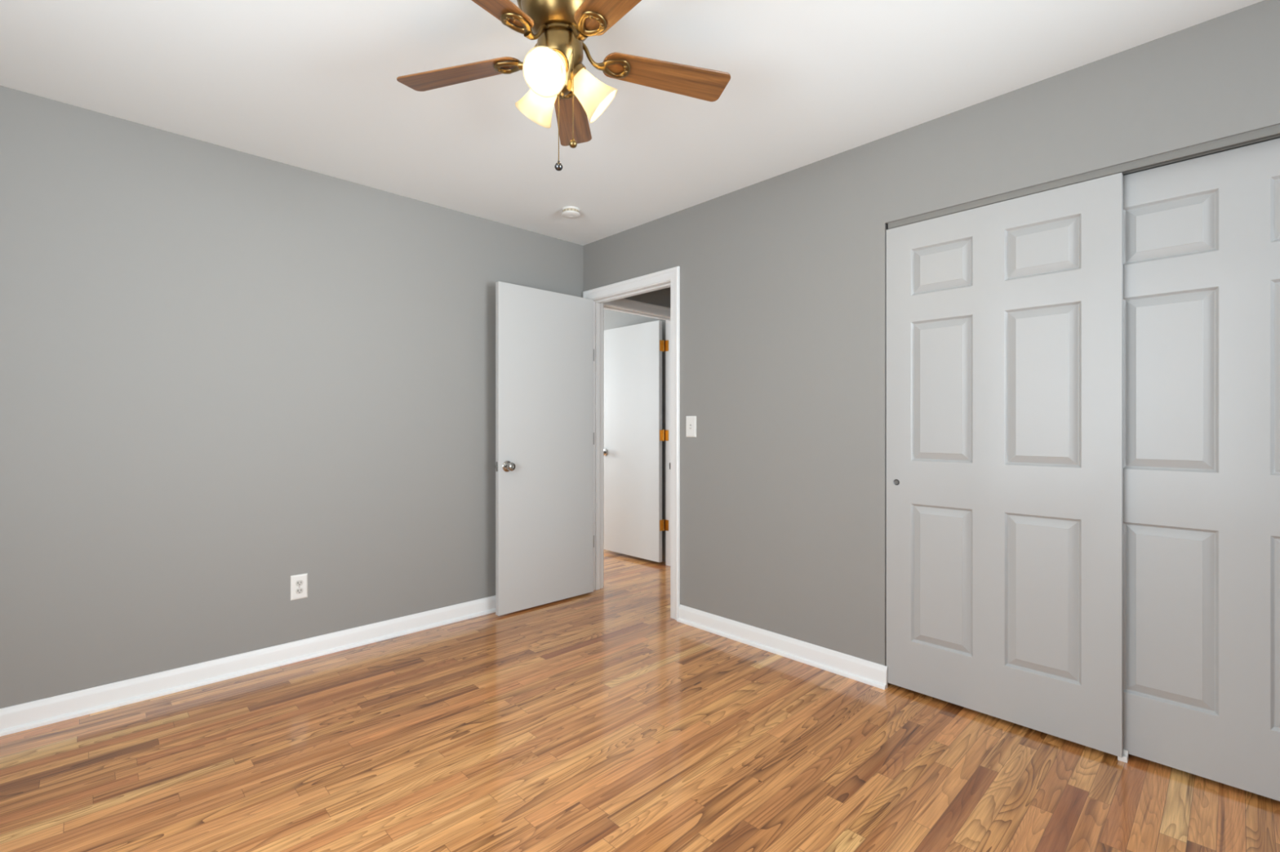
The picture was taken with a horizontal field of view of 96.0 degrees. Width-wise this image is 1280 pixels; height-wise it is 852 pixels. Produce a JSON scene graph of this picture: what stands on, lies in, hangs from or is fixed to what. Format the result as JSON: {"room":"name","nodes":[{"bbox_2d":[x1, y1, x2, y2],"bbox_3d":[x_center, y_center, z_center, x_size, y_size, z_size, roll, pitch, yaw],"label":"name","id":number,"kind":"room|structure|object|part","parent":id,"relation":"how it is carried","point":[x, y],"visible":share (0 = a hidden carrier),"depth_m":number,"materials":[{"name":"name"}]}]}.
{"room":"empty bedroom","nodes":[
{"label":"empty bedroom","id":0,"kind":"room"},
{"bbox_2d":[0,85,583,708],"bbox_3d":[-1.779,-0.061,2.855,3.713,2.440,0.113,0,0,-44],"label":"wall","id":1,"kind":"structure","parent":0,"point":[227,375],"depth_m":2.64,"materials":[{"name":"grey paint"}]},
{"bbox_2d":[0,595,495,736],"bbox_3d":[-1.688,1.112,2.843,3.600,0.094,0.030,0,0,-44],"label":"baseboard","id":2,"kind":"structure","parent":1,"relation":"attached to","point":[40,713],"depth_m":2.62,"materials":[{"name":"white paint"}]},
{"bbox_2d":[290,573,307,600],"bbox_3d":[-1.689,0.799,2.858,0.075,0.121,0.008,0,0,-44],"label":"wall outlet","id":3,"kind":"object","parent":1,"relation":"attached to","point":[299,583],"visible":1,"depth_m":2.86,"materials":[{"name":"white plastic"}]},
{"bbox_2d":[295,587,302,594],"bbox_3d":[-1.687,0.819,2.856,0.033,0.027,0.002,0,0,-44],"label":"receptacle","id":4,"kind":"object","parent":3,"relation":"attached to","point":[298,590],"depth_m":2.85,"materials":[{"name":"plastic"}]},
{"bbox_2d":[295,580,302,586],"bbox_3d":[-1.687,0.780,2.856,0.033,0.027,0.002,0,0,-44],"label":"receptacle","id":5,"kind":"object","parent":3,"relation":"attached to","point":[298,583],"depth_m":2.85,"materials":[{"name":"plastic"}]},
{"bbox_2d":[0,0,1264,245],"bbox_3d":[-0.666,-1.331,2.868,5.333,0.100,8.013,0,0,-44],"label":"ceiling","id":6,"kind":"structure","parent":0,"point":[310,85],"depth_m":2.13,"materials":[{"name":"paint"}]},
{"bbox_2d":[396,0,730,171],"bbox_3d":[-0.227,-1.005,1.651,1.032,0.551,1.020,0,0,-44],"label":"ceiling fan","id":7,"kind":"object","parent":6,"relation":"hanging from","point":[554,73],"visible":1,"depth_m":1.67,"materials":[{"name":"brown wood"}]},
{"bbox_3d":[-0.549,-1.082,1.774,0.405,0.030,0.119,0,0,17],"label":"blade","id":8,"kind":"part","parent":7,"relation":"part of","materials":[{"name":"brown wood"}]},
{"bbox_3d":[-0.421,-1.082,1.407,0.119,0.030,0.405,0,0,35],"label":"blade","id":9,"kind":"part","parent":7,"relation":"part of","materials":[{"name":"brown wood"}]},
{"bbox_3d":[-0.304,-0.976,1.743,0.121,0.143,0.146,0,0,-44],"label":"lamp shade","id":10,"kind":"part","parent":7,"relation":"part of","materials":[{"name":"white glass"}]},
{"bbox_3d":[-0.242,-0.976,1.578,0.117,0.143,0.145,0,0,30],"label":"lamp shade","id":11,"kind":"part","parent":7,"relation":"part of","materials":[{"name":"white glass"}]},
{"bbox_3d":[-0.246,-0.993,1.598,0.073,0.075,0.063,0,0,-44],"label":"light bulb","id":12,"kind":"part","parent":7,"relation":"part of","materials":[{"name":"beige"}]},
{"bbox_3d":[-0.233,-0.743,1.649,0.023,0.028,0.023,0,0,-44],"label":"pull knob","id":13,"kind":"part","parent":7,"relation":"part of","materials":[{"name":"grey metal"}]},
{"bbox_3d":[-0.233,-0.874,1.649,0.004,0.247,0.004,0,0,24],"label":"pull chain","id":14,"kind":"part","parent":7,"relation":"part of","materials":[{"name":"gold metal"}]},
{"bbox_3d":[-0.190,-0.938,1.632,0.004,0.260,0.004,0,0,24],"label":"pull chain","id":15,"kind":"part","parent":7,"relation":"part of","materials":[{"name":"gold metal"}]},
{"bbox_3d":[-0.190,-0.800,1.632,0.023,0.028,0.023,0,0,-44],"label":"pull knob","id":16,"kind":"part","parent":7,"relation":"part of","materials":[{"name":"gold metal"}]},
{"bbox_3d":[-0.239,-1.082,2.009,0.119,0.030,0.405,0,0,-1],"label":"blade","id":17,"kind":"part","parent":7,"relation":"part of","materials":[{"name":"brown wood"}]},
{"bbox_3d":[-0.132,-0.976,1.702,0.144,0.143,0.125,0,0,-44],"label":"lamp shade","id":18,"kind":"part","parent":7,"relation":"part of","materials":[{"name":"white glass"}]},
{"bbox_3d":[-0.033,-1.082,1.415,0.119,0.030,0.405,0,0,-37],"label":"blade","id":19,"kind":"part","parent":7,"relation":"part of","materials":[{"name":"brown wood"}]},
{"bbox_3d":[0.080,-1.082,1.787,0.405,0.030,0.119,0,0,-19],"label":"blade","id":20,"kind":"part","parent":7,"relation":"part of","materials":[{"name":"brown wood"}]},
{"bbox_2d":[561,206,579,218],"bbox_3d":[-0.410,-1.261,3.420,0.107,0.039,0.107,0,0,-44],"label":"smoke detector","id":21,"kind":"object","parent":6,"relation":"attached to","point":[570,212],"visible":1,"depth_m":3.39,"materials":[{"name":"white plastic"}]},
{"bbox_2d":[604,287,670,561],"bbox_3d":[-0.439,-0.061,5.388,1.507,2.440,4.700,0,0,-44],"label":"wall","id":22,"kind":"structure","parent":0,"point":[612,319],"depth_m":4.92,"materials":[{"name":"grey paint"}]},
{"bbox_2d":[604,320,668,562],"bbox_3d":[-0.086,0.130,5.016,0.806,2.002,0.100,0,0,44],"label":"door","id":23,"kind":"structure","parent":22,"relation":"in","point":[634,435],"depth_m":4.98,"materials":[{"name":"white paint"}]},
{"bbox_3d":[-0.340,0.242,5.234,0.062,0.067,0.067,0,0,-44],"label":"knob","id":24,"kind":"part","parent":23,"relation":"part of","materials":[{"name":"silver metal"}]},
{"bbox_2d":[603,297,670,586],"bbox_3d":[-0.019,0.105,4.479,0.920,2.108,0.134,0,0,-44],"label":"trim","id":25,"kind":"structure","parent":22,"relation":"attached to","point":[624,305],"depth_m":4.76,"materials":[{"name":"white paint"}]},
{"bbox_2d":[0,549,1279,851],"bbox_3d":[-0.666,1.209,2.868,5.333,0.100,8.013,0,0,-44],"label":"floor","id":26,"kind":"structure","parent":0,"point":[601,720],"depth_m":1.94,"materials":[{"name":"brown wood"}]},
{"bbox_2d":[1117,749,1128,763],"bbox_3d":[1.674,1.142,1.998,0.028,0.034,0.026,0,0,-44],"label":"guide","id":27,"kind":"object","parent":26,"relation":"on","point":[1124,758],"visible":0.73,"depth_m":1.99,"materials":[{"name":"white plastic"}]},
{"bbox_2d":[583,0,1279,684],"bbox_3d":[1.234,-0.061,2.487,0.113,2.440,4.826,0,0,-44],"label":"wall","id":28,"kind":"structure","parent":0,"point":[783,277],"depth_m":2.74,"materials":[{"name":"grey paint"}]},
{"bbox_2d":[495,281,594,616],"bbox_3d":[-0.583,0.139,3.756,0.802,2.017,0.158,0,0,-44],"label":"door","id":29,"kind":"structure","parent":28,"relation":"in","point":[544,351],"depth_m":3.69,"materials":[{"name":"white paint"}]},
{"bbox_3d":[-0.788,0.248,3.491,0.067,0.067,0.062,0,0,-44],"label":"knob","id":30,"kind":"part","parent":29,"relation":"part of","materials":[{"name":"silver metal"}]},
{"bbox_2d":[582,266,679,620],"bbox_3d":[-0.044,0.105,3.800,0.132,2.108,0.910,0,0,-44],"label":"trim","id":31,"kind":"structure","parent":28,"relation":"attached to","point":[670,277],"depth_m":3.63,"materials":[{"name":"white paint"}]},
{"bbox_2d":[685,416,696,437],"bbox_3d":[0.293,0.006,3.368,0.018,0.123,0.077,0,0,-44],"label":"light switch","id":32,"kind":"object","parent":28,"relation":"attached to","point":[691,421],"visible":1,"depth_m":3.37,"materials":[{"name":"white plastic"}]},
{"bbox_2d":[676,604,887,689],"bbox_3d":[0.656,1.112,2.983,0.030,0.094,1.232,0,0,-44],"label":"baseboard","id":33,"kind":"structure","parent":28,"relation":"attached to","point":[874,674],"depth_m":2.88,"materials":[{"name":"white paint"}]},
{"bbox_2d":[888,124,1279,229],"bbox_3d":[1.651,-0.884,2.044,0.090,0.028,1.500,0,0,-44],"label":"door track","id":34,"kind":"object","parent":28,"relation":"attached to","point":[1273,132],"visible":0.75,"depth_m":1.97,"materials":[{"name":"paint"}]},
{"bbox_2d":[886,173,1123,757],"bbox_3d":[1.383,0.135,2.279,0.035,2.006,0.807,0,0,-44],"label":"door","id":35,"kind":"structure","parent":34,"relation":"hanging from","point":[1005,319],"depth_m":2.21,"materials":[{"name":"white paint"}]},
{"bbox_2d":[1123,137,1279,801],"bbox_3d":[1.900,0.134,1.810,0.035,2.010,0.807,0,0,-44],"label":"door","id":36,"kind":"structure","parent":34,"relation":"hanging from","point":[1202,235],"depth_m":1.87,"materials":[{"name":"white paint"}]}
]}

